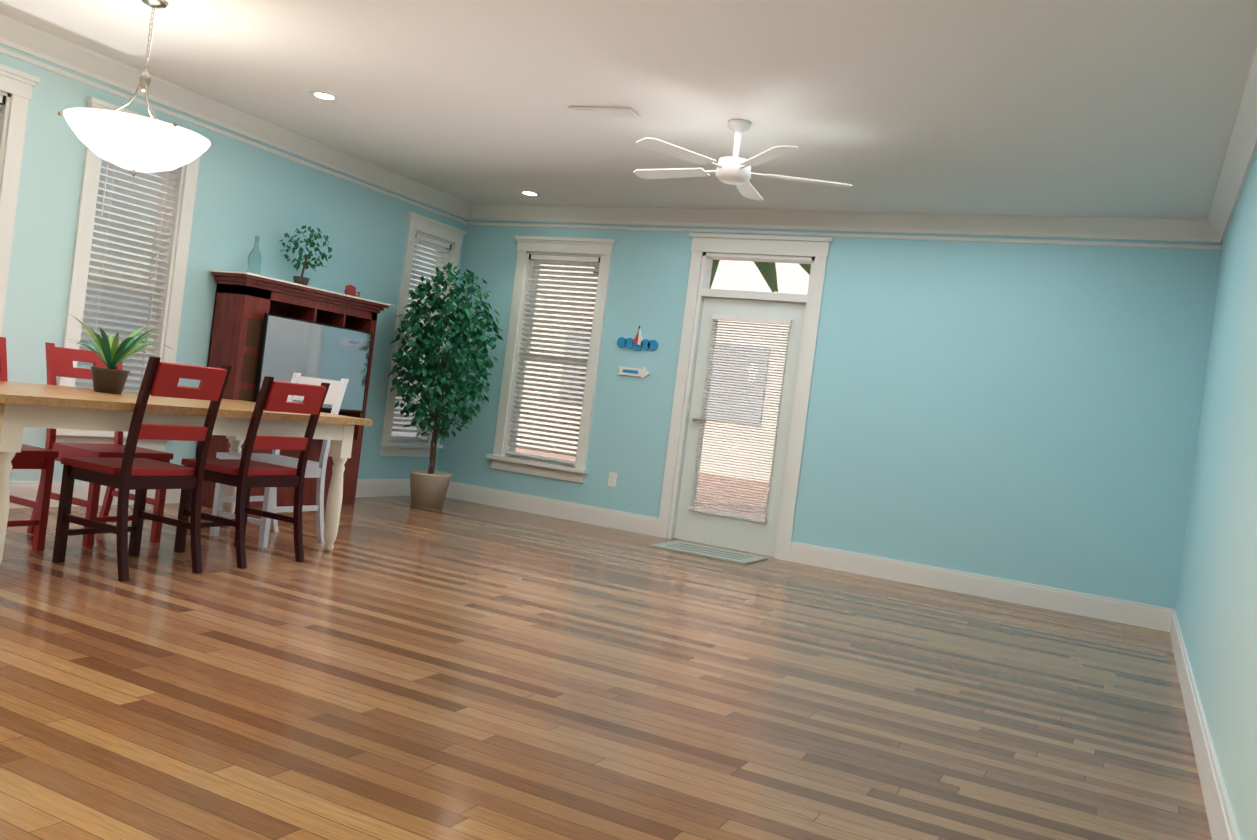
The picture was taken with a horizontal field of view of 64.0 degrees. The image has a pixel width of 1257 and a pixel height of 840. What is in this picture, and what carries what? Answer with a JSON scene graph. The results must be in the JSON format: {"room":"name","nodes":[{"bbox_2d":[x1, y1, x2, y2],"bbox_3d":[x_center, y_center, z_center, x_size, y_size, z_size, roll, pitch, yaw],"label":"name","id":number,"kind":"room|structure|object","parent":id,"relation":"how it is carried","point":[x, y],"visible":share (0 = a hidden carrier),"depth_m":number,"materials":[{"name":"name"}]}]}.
{"room":"dining room","nodes":[
{"label":"dining room","id":0,"kind":"room"},
{"bbox_2d":[0,44,467,495],"bbox_3d":[-4.004,-0.882,4.663,0.150,2.660,10.570,7,1,27],"label":"wall","id":1,"kind":"structure","parent":0,"point":[244,191],"depth_m":6.79,"materials":[{"name":"paint"}]},
{"bbox_2d":[0,64,39,336],"bbox_3d":[-3.644,-0.899,5.281,0.225,2.068,0.785,7,1,27],"label":"double window","id":2,"kind":"structure","parent":1,"relation":"in","point":[16,87],"depth_m":5.53,"materials":[{"name":"white wood"}]},
{"bbox_2d":[9,481,180,508],"bbox_3d":[-3.787,0.403,5.232,0.016,0.150,3.560,7,1,27],"label":"baseboard","id":3,"kind":"structure","parent":1,"relation":"attached to","point":[26,490],"depth_m":6.08,"materials":[{"name":"white wood"}]},
{"bbox_2d":[55,97,208,450],"bbox_3d":[-3.141,-0.847,6.277,0.225,2.068,0.830,7,1,27],"label":"window","id":4,"kind":"structure","parent":1,"relation":"in","point":[165,275],"depth_m":6.29,"materials":[{"name":"white"}]},
{"bbox_2d":[0,14,471,224],"bbox_3d":[-3.738,-2.102,4.592,0.105,0.171,10.270,7,1,27],"label":"crown molding","id":5,"kind":"structure","parent":1,"relation":"attached to","point":[66,54],"depth_m":6.58,"materials":[{"name":"white wood"}]},
{"bbox_2d":[355,479,410,496],"bbox_3d":[-2.087,0.579,8.598,0.016,0.150,1.310,7,1,27],"label":"baseboard","id":6,"kind":"structure","parent":1,"relation":"attached to","point":[365,487],"depth_m":8.57,"materials":[{"name":"white wood"}]},
{"bbox_2d":[379,212,466,456],"bbox_3d":[-1.845,-0.713,8.843,0.225,2.068,0.785,7,1,27],"label":"window","id":7,"kind":"structure","parent":1,"relation":"in","point":[444,241],"depth_m":8.74,"materials":[{"name":"white"}]},
{"bbox_2d":[0,496,1211,839],"bbox_3d":[-1.453,0.820,3.286,6.300,0.060,10.570,7,1,27],"label":"floor","id":8,"kind":"structure","parent":0,"point":[394,668],"depth_m":3.46,"materials":[{"name":"brown wood"}]},
{"bbox_2d":[0,337,58,550],"bbox_3d":[-3.003,0.094,4.651,0.538,0.970,0.424,7,1,27],"label":"chair","id":9,"kind":"object","parent":8,"relation":"on","point":[32,457],"visible":0.65,"depth_m":4.70,"materials":[{"name":"red wood"}]},
{"bbox_2d":[27,342,172,547],"bbox_3d":[-2.720,0.123,5.213,0.538,0.970,0.424,7,1,27],"label":"chair","id":10,"kind":"object","parent":8,"relation":"on","point":[59,361],"visible":0.62,"depth_m":5.17,"materials":[{"name":"red wood"}]},
{"bbox_2d":[52,356,231,581],"bbox_3d":[-2.210,0.193,4.582,0.538,0.970,0.424,7,1,27],"label":"chair","id":11,"kind":"object","parent":8,"relation":"on","point":[126,473],"visible":0.98,"depth_m":4.50,"materials":[{"name":"red wood"}]},
{"bbox_2d":[0,381,372,563],"bbox_3d":[-2.426,0.268,5.001,1.040,0.760,2.100,7,1,27],"label":"dining table","id":12,"kind":"object","parent":8,"relation":"on","point":[27,405],"visible":0.75,"depth_m":4.61,"materials":[{"name":"white wood"}]},
{"bbox_2d":[69,315,171,393],"bbox_3d":[-2.539,-0.313,5.057,0.647,0.362,0.624,7,1,27],"label":"plant","id":13,"kind":"object","parent":12,"relation":"on","point":[110,379],"visible":1,"depth_m":4.94,"materials":[{"name":"green plant"}]},
{"bbox_2d":[196,282,275,507],"bbox_3d":[-2.708,-0.160,6.858,0.279,1.500,0.220,7,1,27],"label":"panel","id":14,"kind":"object","parent":8,"relation":"on","point":[242,315],"depth_m":6.77,"materials":[{"name":"brown wood"}]},
{"bbox_2d":[246,235,261,277],"bbox_3d":[-2.562,-1.123,6.902,0.090,0.280,0.088,7,1,27],"label":"bottle","id":15,"kind":"object","parent":14,"relation":"on","point":[254,261],"depth_m":6.87,"materials":[{"name":"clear glass"}]},
{"bbox_2d":[278,226,332,288],"bbox_3d":[-2.350,-1.189,7.290,0.361,0.455,0.409,7,1,27],"label":"plant","id":16,"kind":"object","parent":14,"relation":"on","point":[302,282],"depth_m":7.27,"materials":[{"name":"green plant"}]},
{"bbox_2d":[253,313,372,441],"bbox_3d":[-2.235,-0.277,7.259,0.150,0.839,1.050,7,1,27],"label":"tv","id":17,"kind":"object","parent":14,"relation":"on","point":[283,346],"depth_m":7.20,"materials":[{"name":"black glass"}]},
{"bbox_2d":[174,376,329,568],"bbox_3d":[-1.925,0.238,5.153,0.537,0.940,0.424,7,1,27],"label":"chair","id":18,"kind":"object","parent":8,"relation":"on","point":[244,474],"visible":0.96,"depth_m":5.06,"materials":[{"name":"red wood"}]},
{"bbox_2d":[210,372,348,547],"bbox_3d":[-2.007,0.205,5.804,0.424,0.970,0.538,7,1,27],"label":"chair","id":19,"kind":"object","parent":8,"relation":"on","point":[334,399],"visible":0.65,"depth_m":5.81,"materials":[{"name":"white"}]},
{"bbox_2d":[249,438,359,507],"bbox_3d":[-2.491,0.365,7.417,0.278,0.500,1.020,7,1,27],"label":"base cabinet","id":20,"kind":"object","parent":8,"relation":"on","point":[285,495],"depth_m":7.44,"materials":[{"name":"brown wood"}]},
{"bbox_2d":[387,262,502,507],"bbox_3d":[-1.553,-0.294,8.318,0.876,2.019,0.975,7,1,27],"label":"ficus tree","id":21,"kind":"object","parent":8,"relation":"on","point":[429,487],"visible":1,"depth_m":8.19,"materials":[{"name":"green plant"}]},
{"bbox_2d":[650,541,767,563],"bbox_3d":[0.613,0.994,7.589,0.760,0.012,0.500,7,1,27],"label":"door mat","id":22,"kind":"object","parent":8,"relation":"on","point":[715,553],"visible":1,"depth_m":7.54,"materials":[{"name":"grey fabric"}]},
{"bbox_2d":[0,0,1256,219],"bbox_3d":[-1.116,-1.889,3.257,6.300,0.080,10.570,7,1,27],"label":"ceiling","id":23,"kind":"structure","parent":0,"point":[1098,108],"depth_m":5.19,"materials":[{"name":"white paint"}]},
{"bbox_2d":[58,0,210,176],"bbox_3d":[-2.315,-1.585,4.818,0.657,0.849,0.642,7,1,27],"label":"chandelier","id":24,"kind":"object","parent":23,"relation":"hanging from","point":[133,142],"visible":1,"depth_m":4.66,"materials":[{"name":"white glass"}]},
{"bbox_2d":[309,91,339,100],"bbox_3d":[-1.849,-1.967,6.115,0.180,0.004,0.180,7,1,27],"label":"recessed light","id":25,"kind":"object","parent":23,"relation":"in","point":[325,96],"visible":0.98,"depth_m":6.11,"materials":[{"name":"white"}]},
{"bbox_2d":[519,191,539,196],"bbox_3d":[-0.812,-1.861,8.278,0.180,0.004,0.180,7,1,27],"label":"recessed light","id":26,"kind":"object","parent":23,"relation":"in","point":[528,193],"visible":1,"depth_m":8.28,"materials":[{"name":"white"}]},
{"bbox_2d":[568,106,640,119],"bbox_3d":[-0.135,-1.744,5.721,0.380,0.016,0.170,7,1,19],"label":"ceiling vent","id":27,"kind":"object","parent":23,"relation":"in","point":[606,112],"visible":1,"depth_m":5.69,"materials":[{"name":"white metal"}]},
{"bbox_2d":[633,119,851,200],"bbox_3d":[0.584,-1.493,5.640,1.261,0.335,1.268,7,1,27],"label":"ceiling fan","id":28,"kind":"object","parent":23,"relation":"hanging from","point":[735,169],"visible":1,"depth_m":5.55,"materials":[{"name":"white plastic"}]},
{"bbox_2d":[436,220,1219,608],"bbox_3d":[1.060,-0.287,7.918,6.000,2.660,0.150,7,1,27],"label":"wall","id":29,"kind":"structure","parent":0,"point":[1071,416],"depth_m":7.17,"materials":[{"name":"paint"}]},
{"bbox_2d":[486,236,616,482],"bbox_3d":[-0.650,-0.543,8.753,1.000,2.068,0.225,7,1,27],"label":"window","id":30,"kind":"structure","parent":29,"relation":"in","point":[534,253],"depth_m":8.75,"materials":[{"name":"white"}]},
{"bbox_2d":[445,481,658,535],"bbox_3d":[-0.772,0.741,8.696,2.290,0.150,0.016,7,1,27],"label":"baseboard","id":31,"kind":"structure","parent":29,"relation":"attached to","point":[642,524],"depth_m":8.61,"materials":[{"name":"white wood"}]},
{"bbox_2d":[608,472,616,486],"bbox_3d":[-0.134,0.497,8.391,0.072,0.116,0.007,7,1,27],"label":"outlet","id":32,"kind":"object","parent":29,"relation":"attached to","point":[612,479],"visible":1,"depth_m":8.38,"materials":[{"name":"white plastic"}]},
{"bbox_2d":[617,366,649,378],"bbox_3d":[0.041,-0.398,8.343,0.299,0.104,0.017,7,1,27],"label":"arrow sign","id":33,"kind":"object","parent":29,"relation":"attached to","point":[643,373],"visible":1,"depth_m":8.33,"materials":[{"name":"white plastic"}]},
{"bbox_2d":[617,326,657,350],"bbox_3d":[0.079,-0.678,8.339,0.377,0.202,0.016,7,1,27],"label":"sign","id":34,"kind":"object","parent":29,"relation":"attached to","point":[638,343],"visible":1,"depth_m":8.33,"materials":[{"name":"blue"}]},
{"bbox_2d":[656,233,832,560],"bbox_3d":[0.905,-0.213,7.964,1.180,2.473,0.200,7,1,27],"label":"door","id":35,"kind":"structure","parent":29,"relation":"attached to","point":[707,309],"depth_m":7.95,"materials":[{"name":"white wood"}]},
{"bbox_2d":[468,204,1203,248],"bbox_3d":[1.157,-1.527,7.791,5.760,0.171,0.105,7,1,27],"label":"crown molding","id":36,"kind":"structure","parent":29,"relation":"attached to","point":[1152,229],"depth_m":7.48,"materials":[{"name":"white wood"}]},
{"bbox_2d":[788,541,1168,630],"bbox_3d":[2.363,1.148,7.092,2.560,0.150,0.016,7,1,27],"label":"baseboard","id":37,"kind":"structure","parent":29,"relation":"attached to","point":[1066,601],"depth_m":7.02,"materials":[{"name":"white wood"}]},
{"bbox_2d":[1172,153,1256,839],"bbox_3d":[1.434,-0.177,1.881,0.150,2.660,10.570,7,1,27],"label":"wall","id":38,"kind":"structure","parent":0,"point":[1214,601],"depth_m":3.95,"materials":[{"name":"paint"}]},
{"bbox_2d":[1165,608,1239,839],"bbox_3d":[1.206,1.059,1.931,0.016,0.150,10.270,7,1,27],"label":"baseboard","id":39,"kind":"structure","parent":38,"relation":"attached to","point":[1219,815],"depth_m":3.40,"materials":[{"name":"white wood"}]},
{"bbox_2d":[1200,46,1256,249],"bbox_3d":[1.475,-1.425,1.925,0.105,0.171,10.270,7,1,27],"label":"crown molding","id":40,"kind":"structure","parent":38,"relation":"attached to","point":[1241,152],"depth_m":5.06,"materials":[{"name":"white wood"}]},
{"label":"outside","id":41,"kind":"structure","parent":0,"visible":0},
{"bbox_2d":[515,444,768,521],"bbox_3d":[8.471,2.073,18.581,70.000,0.180,80.000,7,1,27],"label":"ground","id":42,"kind":"structure","parent":41,"point":[541,453],"depth_m":15.93,"materials":[{"name":"red"}]},
{"bbox_2d":[75,287,424,435],"bbox_3d":[-5.632,-3.144,6.909,0.820,7.300,18.000,7,1,27],"label":"neighbor house","id":43,"kind":"structure","parent":42,"relation":"on","point":[138,378],"depth_m":9.59,"materials":[{"name":"white"}]},
{"bbox_2d":[516,260,809,481],"bbox_3d":[6.770,-2.733,18.457,22.000,9.300,1.000,7,1,27],"label":"building","id":44,"kind":"structure","parent":42,"relation":"on","point":[750,281],"depth_m":20.82,"materials":[{"name":"white"}]},
{"bbox_2d":[593,260,810,291],"bbox_3d":[0.573,-0.748,10.733,3.864,3.642,3.581,7,1,27],"label":"palm tree","id":45,"kind":"object","parent":42,"relation":"on","point":[768,277],"depth_m":11.84,"materials":[{"name":"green leaves"}]}
]}

